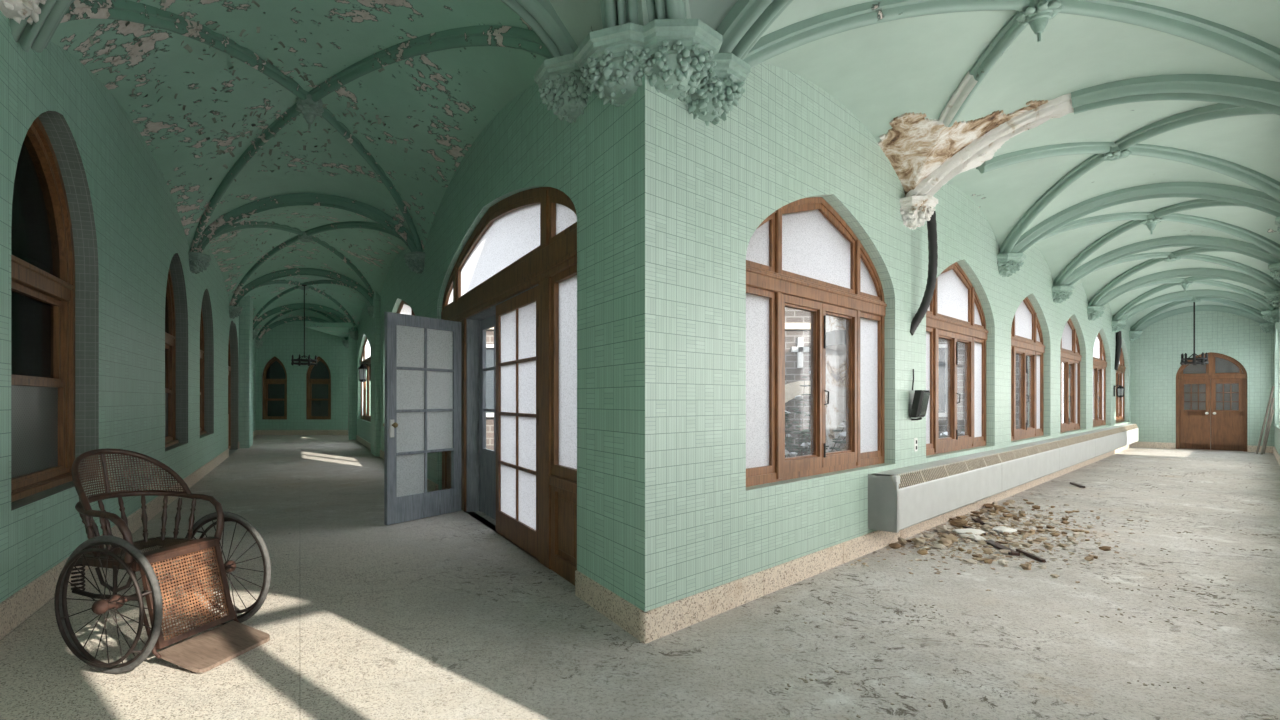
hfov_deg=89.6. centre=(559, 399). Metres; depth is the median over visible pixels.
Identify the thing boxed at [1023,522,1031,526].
chunk
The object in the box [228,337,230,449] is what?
door
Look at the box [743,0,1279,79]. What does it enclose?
rib
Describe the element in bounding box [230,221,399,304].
rib
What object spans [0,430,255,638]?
baseboard
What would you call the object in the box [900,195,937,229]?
capital
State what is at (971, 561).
chunk
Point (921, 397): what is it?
floodlight
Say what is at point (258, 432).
baseboard
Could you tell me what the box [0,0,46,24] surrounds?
capital
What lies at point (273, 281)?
rib
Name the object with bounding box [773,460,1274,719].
litter
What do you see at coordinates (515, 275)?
door
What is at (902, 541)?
chunk
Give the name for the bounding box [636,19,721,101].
corbel
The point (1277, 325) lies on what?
wall
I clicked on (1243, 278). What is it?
rib
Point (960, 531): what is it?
plaster slab
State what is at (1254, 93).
rib
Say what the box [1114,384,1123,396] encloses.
wall lantern
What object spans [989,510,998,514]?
chunk
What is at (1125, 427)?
grille
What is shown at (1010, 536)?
chunk
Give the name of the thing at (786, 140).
wall
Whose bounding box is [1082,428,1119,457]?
radiator cover
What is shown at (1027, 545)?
chunk
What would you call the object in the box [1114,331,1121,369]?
hose
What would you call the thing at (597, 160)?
wall
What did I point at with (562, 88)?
capital
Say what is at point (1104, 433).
grille
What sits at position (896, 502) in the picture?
radiator cover
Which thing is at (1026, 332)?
window
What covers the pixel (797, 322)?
brick building
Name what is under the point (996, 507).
chunk
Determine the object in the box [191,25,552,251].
rib
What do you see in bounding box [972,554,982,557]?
chunk
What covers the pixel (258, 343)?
capital
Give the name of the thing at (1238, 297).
rib
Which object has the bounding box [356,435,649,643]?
baseboard
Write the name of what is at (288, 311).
rib
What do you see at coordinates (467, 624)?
floor
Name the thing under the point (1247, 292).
rib
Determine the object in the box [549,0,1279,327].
ceiling
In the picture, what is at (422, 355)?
door
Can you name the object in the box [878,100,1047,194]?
plaster damage
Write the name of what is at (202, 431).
window
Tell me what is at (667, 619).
baseboard
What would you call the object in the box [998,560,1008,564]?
chunk
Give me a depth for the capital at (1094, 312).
13.83 m
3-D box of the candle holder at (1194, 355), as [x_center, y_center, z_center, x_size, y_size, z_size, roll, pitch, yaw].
[16.384,-1.075,16.533,0.083,0.310,0.083,0,0,-22]
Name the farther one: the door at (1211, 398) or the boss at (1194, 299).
the door at (1211, 398)
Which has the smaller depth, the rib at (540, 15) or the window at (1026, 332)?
the rib at (540, 15)
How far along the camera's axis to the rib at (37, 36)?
3.96 m
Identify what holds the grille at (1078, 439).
attached to the radiator cover at (1077, 448)
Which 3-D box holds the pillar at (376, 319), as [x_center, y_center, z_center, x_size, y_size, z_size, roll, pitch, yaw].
[-4.688,-1.050,16.276,0.150,4.900,1.000,0,0,-22]
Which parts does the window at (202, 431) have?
sash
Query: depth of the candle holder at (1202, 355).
16.45 m
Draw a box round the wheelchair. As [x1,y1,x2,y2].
[54,448,270,673]
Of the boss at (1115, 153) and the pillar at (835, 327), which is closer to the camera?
the boss at (1115, 153)
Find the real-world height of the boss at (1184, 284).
0.369 m
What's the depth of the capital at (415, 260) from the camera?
10.25 m
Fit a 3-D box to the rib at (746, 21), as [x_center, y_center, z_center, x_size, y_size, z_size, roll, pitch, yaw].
[1.865,-2.292,3.031,0.250,0.755,2.900,0,0,-43]
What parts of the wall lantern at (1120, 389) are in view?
lantern glass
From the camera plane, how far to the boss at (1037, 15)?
4.23 m
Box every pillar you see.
[239,295,252,447]
[371,291,380,456]
[826,315,845,451]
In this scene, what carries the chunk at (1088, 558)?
on the floor
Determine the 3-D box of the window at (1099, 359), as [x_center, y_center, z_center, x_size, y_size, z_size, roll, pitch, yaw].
[12.913,-0.550,15.409,2.760,2.360,0.124,0,0,-43]
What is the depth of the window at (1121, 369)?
18.34 m
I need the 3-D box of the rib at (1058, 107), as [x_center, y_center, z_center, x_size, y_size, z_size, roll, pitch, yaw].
[4.024,-2.299,6.073,0.254,0.738,1.387,0,0,-43]
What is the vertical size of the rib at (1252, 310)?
0.783 m
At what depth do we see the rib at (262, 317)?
22.01 m
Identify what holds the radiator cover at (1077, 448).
attached to the wall at (786, 140)
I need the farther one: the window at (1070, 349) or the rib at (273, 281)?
the rib at (273, 281)
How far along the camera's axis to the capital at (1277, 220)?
7.09 m
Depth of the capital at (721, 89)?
3.91 m
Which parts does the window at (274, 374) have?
sash, pane, sash, pane, pane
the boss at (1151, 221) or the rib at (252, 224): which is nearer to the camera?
the boss at (1151, 221)
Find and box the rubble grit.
[851,494,1166,590]
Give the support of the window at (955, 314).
in the wall at (786, 140)
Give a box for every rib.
[10,0,72,52]
[60,0,422,251]
[71,0,577,57]
[190,193,421,252]
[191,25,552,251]
[213,221,373,297]
[229,268,372,305]
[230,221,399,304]
[253,280,354,324]
[253,303,356,330]
[254,280,357,330]
[255,316,348,339]
[257,308,308,338]
[297,308,348,337]
[600,0,638,28]
[646,0,686,21]
[715,0,792,59]
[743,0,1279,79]
[906,93,1073,196]
[939,71,977,126]
[948,0,1050,126]
[976,142,1279,200]
[999,103,1272,253]
[999,182,1279,253]
[1036,212,1279,258]
[1053,199,1245,285]
[1053,235,1279,285]
[1071,74,1279,114]
[1088,247,1230,305]
[1088,268,1274,306]
[1093,252,1279,290]
[1112,276,1226,320]
[1112,289,1278,320]
[1128,278,1278,309]
[1130,296,1217,330]
[1130,305,1266,330]
[1153,297,1271,322]
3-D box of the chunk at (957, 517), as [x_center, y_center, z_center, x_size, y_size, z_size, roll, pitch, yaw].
[4.695,1.379,7.502,0.144,0.047,0.095,0,0,-31]
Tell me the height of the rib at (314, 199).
1.036 m
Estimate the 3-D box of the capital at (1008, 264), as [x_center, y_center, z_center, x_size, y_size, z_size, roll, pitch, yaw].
[6.260,-1.878,9.025,0.478,0.285,0.478,0,0,-43]
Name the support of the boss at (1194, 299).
attached to the ceiling at (881, 73)
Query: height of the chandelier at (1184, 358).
1.730 m
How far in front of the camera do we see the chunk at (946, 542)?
6.08 m
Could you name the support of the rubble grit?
on the floor
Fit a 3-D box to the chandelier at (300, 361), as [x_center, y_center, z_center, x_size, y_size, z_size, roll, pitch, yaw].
[-7.550,-2.210,18.900,0.728,2.380,0.728,0,0,22]
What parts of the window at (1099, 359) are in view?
pane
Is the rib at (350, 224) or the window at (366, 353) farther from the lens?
the window at (366, 353)
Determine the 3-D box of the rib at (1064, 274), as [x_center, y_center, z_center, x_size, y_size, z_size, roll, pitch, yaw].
[8.546,-2.338,9.246,0.136,0.783,4.682,0,0,9]
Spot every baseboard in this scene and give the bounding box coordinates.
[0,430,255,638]
[256,430,347,434]
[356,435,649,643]
[640,444,1130,643]
[1131,442,1273,452]
[1273,446,1279,465]
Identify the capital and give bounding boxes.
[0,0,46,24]
[188,252,210,273]
[229,305,242,318]
[255,340,262,347]
[342,340,348,347]
[349,331,357,339]
[404,251,424,273]
[534,53,590,122]
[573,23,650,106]
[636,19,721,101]
[683,53,749,125]
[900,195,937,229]
[997,253,1025,276]
[1052,285,1074,303]
[1087,306,1105,320]
[1111,320,1126,332]
[1129,331,1142,340]
[1259,323,1274,333]
[1261,309,1278,322]
[1264,291,1279,306]
[1268,263,1279,281]
[1275,217,1279,233]
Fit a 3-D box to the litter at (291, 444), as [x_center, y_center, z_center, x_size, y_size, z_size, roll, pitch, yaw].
[-5.378,1.393,12.666,2.849,0.012,17.988,0,0,-22]
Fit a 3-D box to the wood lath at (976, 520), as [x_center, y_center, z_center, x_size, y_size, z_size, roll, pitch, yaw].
[4.762,1.383,7.258,0.071,0.029,0.304,0,0,15]
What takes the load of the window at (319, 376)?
in the wall at (283, 341)
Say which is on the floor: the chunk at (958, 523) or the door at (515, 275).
the chunk at (958, 523)
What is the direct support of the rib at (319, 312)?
attached to the ceiling at (460, 91)
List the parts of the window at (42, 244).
pane, pane, pane, sash, sash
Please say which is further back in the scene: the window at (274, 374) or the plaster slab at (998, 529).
the window at (274, 374)
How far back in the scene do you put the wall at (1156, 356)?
18.17 m
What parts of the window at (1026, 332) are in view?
pane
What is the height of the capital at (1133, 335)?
0.285 m
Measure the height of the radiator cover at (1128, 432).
0.503 m
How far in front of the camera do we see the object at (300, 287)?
19.09 m
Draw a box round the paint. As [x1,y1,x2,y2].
[89,0,424,302]
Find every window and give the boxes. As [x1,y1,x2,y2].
[11,117,79,501]
[165,268,178,447]
[200,306,205,434]
[263,357,286,418]
[307,357,330,418]
[360,337,370,421]
[397,300,414,315]
[746,197,886,486]
[926,262,987,455]
[1011,297,1044,440]
[1061,318,1081,431]
[1093,333,1106,426]
[1116,347,1125,422]
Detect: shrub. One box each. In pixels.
[785,365,845,457]
[940,426,964,437]
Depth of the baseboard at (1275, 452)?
15.09 m
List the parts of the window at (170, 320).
pane, pane, sash, pane, sash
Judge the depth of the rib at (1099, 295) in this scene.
12.52 m
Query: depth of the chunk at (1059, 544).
6.08 m
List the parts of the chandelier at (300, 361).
ring frame, rod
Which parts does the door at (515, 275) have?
panel, pane, pane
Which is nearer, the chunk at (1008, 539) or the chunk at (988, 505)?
the chunk at (1008, 539)
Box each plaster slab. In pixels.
[953,528,984,534]
[958,533,986,540]
[992,526,1016,533]
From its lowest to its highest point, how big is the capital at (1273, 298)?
0.285 m
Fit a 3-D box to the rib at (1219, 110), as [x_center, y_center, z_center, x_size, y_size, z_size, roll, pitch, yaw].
[5.873,-2.338,6.760,0.136,0.783,4.682,0,0,9]
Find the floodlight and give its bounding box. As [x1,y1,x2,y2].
[910,369,929,419]
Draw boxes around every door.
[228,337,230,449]
[383,312,460,524]
[441,187,576,585]
[1176,352,1246,451]
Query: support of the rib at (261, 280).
attached to the ceiling at (460, 91)
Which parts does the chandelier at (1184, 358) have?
rod, ring frame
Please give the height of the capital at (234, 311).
0.300 m
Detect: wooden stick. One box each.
[1256,386,1274,453]
[1260,398,1274,454]
[1263,410,1273,453]
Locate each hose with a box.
[910,211,937,335]
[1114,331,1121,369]
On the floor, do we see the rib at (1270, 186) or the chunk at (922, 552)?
the chunk at (922, 552)
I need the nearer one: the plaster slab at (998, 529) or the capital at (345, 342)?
the plaster slab at (998, 529)
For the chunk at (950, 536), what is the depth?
6.23 m
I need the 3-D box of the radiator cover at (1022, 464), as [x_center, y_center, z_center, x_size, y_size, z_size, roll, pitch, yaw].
[6.855,0.928,9.449,3.642,0.503,0.250,0,0,-43]
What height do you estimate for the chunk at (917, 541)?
0.074 m
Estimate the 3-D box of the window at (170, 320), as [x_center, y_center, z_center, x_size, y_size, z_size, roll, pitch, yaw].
[-5.739,-0.725,9.194,0.170,2.810,1.880,0,0,-22]
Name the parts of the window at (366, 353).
pane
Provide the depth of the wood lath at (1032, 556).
5.65 m
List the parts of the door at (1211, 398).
pane, fanlight pane, fanlight frame, pane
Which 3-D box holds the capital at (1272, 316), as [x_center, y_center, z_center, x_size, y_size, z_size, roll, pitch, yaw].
[16.177,-1.878,14.440,0.478,0.285,0.478,0,0,-43]
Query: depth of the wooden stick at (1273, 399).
16.42 m
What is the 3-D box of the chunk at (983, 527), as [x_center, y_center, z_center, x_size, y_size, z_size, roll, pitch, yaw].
[4.539,1.367,6.840,0.057,0.073,0.144,0,0,1]
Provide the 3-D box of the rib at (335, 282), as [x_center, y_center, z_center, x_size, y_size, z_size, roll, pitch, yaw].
[-7.686,-2.914,19.187,8.470,1.212,0.141,0,0,43]
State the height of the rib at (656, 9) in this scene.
1.366 m
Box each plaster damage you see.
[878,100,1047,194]
[958,139,1008,173]
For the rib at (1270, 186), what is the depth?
6.75 m
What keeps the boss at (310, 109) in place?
attached to the ceiling at (460, 91)
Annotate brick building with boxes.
[486,307,1027,455]
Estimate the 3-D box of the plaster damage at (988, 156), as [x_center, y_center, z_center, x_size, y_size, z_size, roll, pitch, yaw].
[4.244,-2.311,6.344,0.696,0.650,1.240,0,0,-43]
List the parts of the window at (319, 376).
sash, pane, sash, broken pane, pane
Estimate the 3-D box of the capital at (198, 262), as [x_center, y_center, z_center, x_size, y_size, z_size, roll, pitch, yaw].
[-5.971,-2.210,10.416,0.503,0.300,0.503,0,0,-22]
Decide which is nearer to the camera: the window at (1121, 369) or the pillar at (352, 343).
the window at (1121, 369)
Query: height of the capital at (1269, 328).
0.285 m
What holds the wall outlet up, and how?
attached to the wall at (786, 140)
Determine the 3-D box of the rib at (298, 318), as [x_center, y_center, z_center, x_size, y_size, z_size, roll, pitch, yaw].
[-10.291,-2.832,25.605,3.822,1.036,0.262,0,0,0]
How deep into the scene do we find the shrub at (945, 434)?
10.25 m
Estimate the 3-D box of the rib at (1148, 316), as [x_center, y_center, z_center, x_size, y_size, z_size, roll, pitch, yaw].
[16.563,-2.338,16.704,0.136,0.783,4.682,0,0,9]
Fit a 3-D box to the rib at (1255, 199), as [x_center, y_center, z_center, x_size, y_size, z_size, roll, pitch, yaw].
[7.210,-2.292,8.003,0.250,0.755,2.900,0,0,-43]
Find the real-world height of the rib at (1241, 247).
0.755 m
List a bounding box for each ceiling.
[50,0,547,336]
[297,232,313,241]
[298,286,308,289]
[305,323,356,337]
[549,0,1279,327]
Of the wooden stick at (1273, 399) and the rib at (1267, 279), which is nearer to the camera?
the rib at (1267, 279)
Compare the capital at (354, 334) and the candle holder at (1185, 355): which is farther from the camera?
the capital at (354, 334)
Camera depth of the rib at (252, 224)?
12.80 m
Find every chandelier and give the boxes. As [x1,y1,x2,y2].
[291,284,316,365]
[1180,302,1208,364]
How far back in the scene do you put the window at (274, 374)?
25.75 m
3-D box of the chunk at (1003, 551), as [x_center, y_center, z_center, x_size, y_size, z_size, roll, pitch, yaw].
[4.034,1.379,5.809,0.083,0.049,0.079,0,0,-31]
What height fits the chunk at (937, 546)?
0.048 m
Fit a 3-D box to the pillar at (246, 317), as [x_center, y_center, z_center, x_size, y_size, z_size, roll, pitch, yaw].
[-9.384,-1.050,19.122,0.310,4.900,1.200,0,0,-22]
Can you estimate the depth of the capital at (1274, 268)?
9.52 m
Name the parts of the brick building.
pane, pane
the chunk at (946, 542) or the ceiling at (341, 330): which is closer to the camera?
the chunk at (946, 542)
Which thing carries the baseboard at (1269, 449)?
attached to the wall at (1156, 356)
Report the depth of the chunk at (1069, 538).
6.32 m
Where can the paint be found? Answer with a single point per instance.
(187, 47)
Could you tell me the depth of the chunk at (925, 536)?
6.45 m
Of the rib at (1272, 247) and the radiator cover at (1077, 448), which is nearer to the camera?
the rib at (1272, 247)
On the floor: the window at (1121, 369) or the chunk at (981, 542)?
the chunk at (981, 542)
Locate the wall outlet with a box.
[914,438,917,451]
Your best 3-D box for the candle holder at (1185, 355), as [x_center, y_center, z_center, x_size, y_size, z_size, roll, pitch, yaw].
[16.319,-1.075,16.691,0.090,0.310,0.090,0,0,0]
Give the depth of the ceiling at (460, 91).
7.07 m
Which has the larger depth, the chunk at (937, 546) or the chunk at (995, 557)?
the chunk at (937, 546)
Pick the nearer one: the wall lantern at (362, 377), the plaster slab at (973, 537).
the plaster slab at (973, 537)
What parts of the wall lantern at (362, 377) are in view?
lantern glass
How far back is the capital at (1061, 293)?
11.34 m
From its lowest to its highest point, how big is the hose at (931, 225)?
1.266 m
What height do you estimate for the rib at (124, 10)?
1.206 m
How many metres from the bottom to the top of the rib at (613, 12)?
1.346 m
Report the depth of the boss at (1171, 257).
11.67 m
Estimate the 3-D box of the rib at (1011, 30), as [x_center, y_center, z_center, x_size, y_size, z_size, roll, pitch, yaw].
[3.126,-2.340,3.808,0.136,0.780,3.740,0,0,9]
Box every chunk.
[889,543,901,548]
[898,537,905,545]
[911,538,925,545]
[917,550,927,554]
[924,535,933,538]
[933,544,945,548]
[936,525,951,532]
[938,537,952,546]
[941,533,957,542]
[949,519,967,526]
[956,516,966,519]
[963,559,976,563]
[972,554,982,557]
[977,540,986,544]
[980,525,989,530]
[982,548,993,554]
[983,503,993,508]
[983,558,992,563]
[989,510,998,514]
[989,555,999,559]
[994,505,1005,510]
[998,549,1010,554]
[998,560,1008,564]
[1003,537,1013,541]
[1008,535,1017,538]
[1019,564,1031,569]
[1022,543,1032,547]
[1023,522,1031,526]
[1044,545,1052,549]
[1057,543,1067,547]
[1066,536,1075,540]
[1084,556,1093,560]
[1099,546,1110,550]
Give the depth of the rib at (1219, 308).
17.83 m
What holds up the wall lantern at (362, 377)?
attached to the wall at (597, 160)
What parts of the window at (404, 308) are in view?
pane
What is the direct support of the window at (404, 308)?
in the wall at (597, 160)
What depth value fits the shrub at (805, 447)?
7.34 m
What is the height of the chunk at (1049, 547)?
0.045 m
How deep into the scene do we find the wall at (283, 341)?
25.60 m
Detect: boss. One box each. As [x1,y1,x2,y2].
[295,94,323,129]
[1016,0,1061,42]
[1100,142,1131,160]
[1139,212,1163,234]
[1163,252,1180,261]
[1177,279,1192,291]
[1188,297,1200,302]
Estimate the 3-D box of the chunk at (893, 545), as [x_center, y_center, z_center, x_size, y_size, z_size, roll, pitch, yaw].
[3.163,1.377,6.033,0.117,0.051,0.109,0,0,26]
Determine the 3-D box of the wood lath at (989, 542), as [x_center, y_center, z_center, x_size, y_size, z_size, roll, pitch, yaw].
[4.137,1.384,6.005,0.081,0.029,0.533,0,0,12]
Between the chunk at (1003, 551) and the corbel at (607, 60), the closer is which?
the corbel at (607, 60)
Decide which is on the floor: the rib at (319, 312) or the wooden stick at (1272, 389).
the wooden stick at (1272, 389)
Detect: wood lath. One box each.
[972,518,984,524]
[984,540,1019,555]
[1016,549,1046,562]
[1070,482,1085,487]
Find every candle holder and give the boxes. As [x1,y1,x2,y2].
[1184,353,1187,364]
[1192,352,1195,363]
[1201,352,1204,363]
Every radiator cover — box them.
[868,452,1001,532]
[980,440,1059,491]
[1045,433,1094,470]
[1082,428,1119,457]
[1107,424,1137,447]
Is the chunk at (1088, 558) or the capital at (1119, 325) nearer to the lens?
the chunk at (1088, 558)
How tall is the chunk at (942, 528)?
0.092 m
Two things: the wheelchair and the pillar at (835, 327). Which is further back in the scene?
the pillar at (835, 327)
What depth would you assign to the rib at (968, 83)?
5.36 m
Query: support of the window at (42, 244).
in the wall at (128, 232)
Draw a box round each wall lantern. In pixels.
[358,363,370,381]
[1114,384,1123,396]
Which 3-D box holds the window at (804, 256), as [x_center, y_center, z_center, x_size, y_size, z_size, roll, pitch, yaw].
[2.223,-0.550,5.465,2.760,2.360,0.124,0,0,-43]
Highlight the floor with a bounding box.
[0,435,1279,719]
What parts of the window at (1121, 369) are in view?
pane, light frame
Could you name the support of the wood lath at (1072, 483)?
on the floor
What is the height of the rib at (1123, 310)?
0.783 m
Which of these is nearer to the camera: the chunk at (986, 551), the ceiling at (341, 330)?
the chunk at (986, 551)
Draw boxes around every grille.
[891,454,1000,489]
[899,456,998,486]
[997,441,1058,462]
[1056,433,1094,447]
[1093,428,1118,438]
[1117,424,1137,431]
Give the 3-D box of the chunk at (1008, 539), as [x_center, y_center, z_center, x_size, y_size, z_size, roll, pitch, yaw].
[4.446,1.382,6.340,0.072,0.042,0.068,0,0,3]
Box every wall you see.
[0,11,255,602]
[256,321,348,434]
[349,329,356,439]
[357,74,644,611]
[645,62,1130,611]
[1131,311,1273,448]
[1274,307,1279,454]
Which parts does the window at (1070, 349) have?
pane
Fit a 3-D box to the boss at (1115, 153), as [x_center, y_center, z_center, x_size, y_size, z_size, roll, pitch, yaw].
[5.873,-2.649,6.760,0.245,0.224,0.247,0,0,21]
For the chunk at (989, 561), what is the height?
0.044 m
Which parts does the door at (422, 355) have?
lock plate, pane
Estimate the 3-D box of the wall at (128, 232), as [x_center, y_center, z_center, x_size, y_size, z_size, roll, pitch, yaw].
[-6.744,-1.270,11.840,0.300,5.460,29.881,0,0,-22]
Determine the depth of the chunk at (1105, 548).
5.93 m
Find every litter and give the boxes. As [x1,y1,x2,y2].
[15,444,397,630]
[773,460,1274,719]

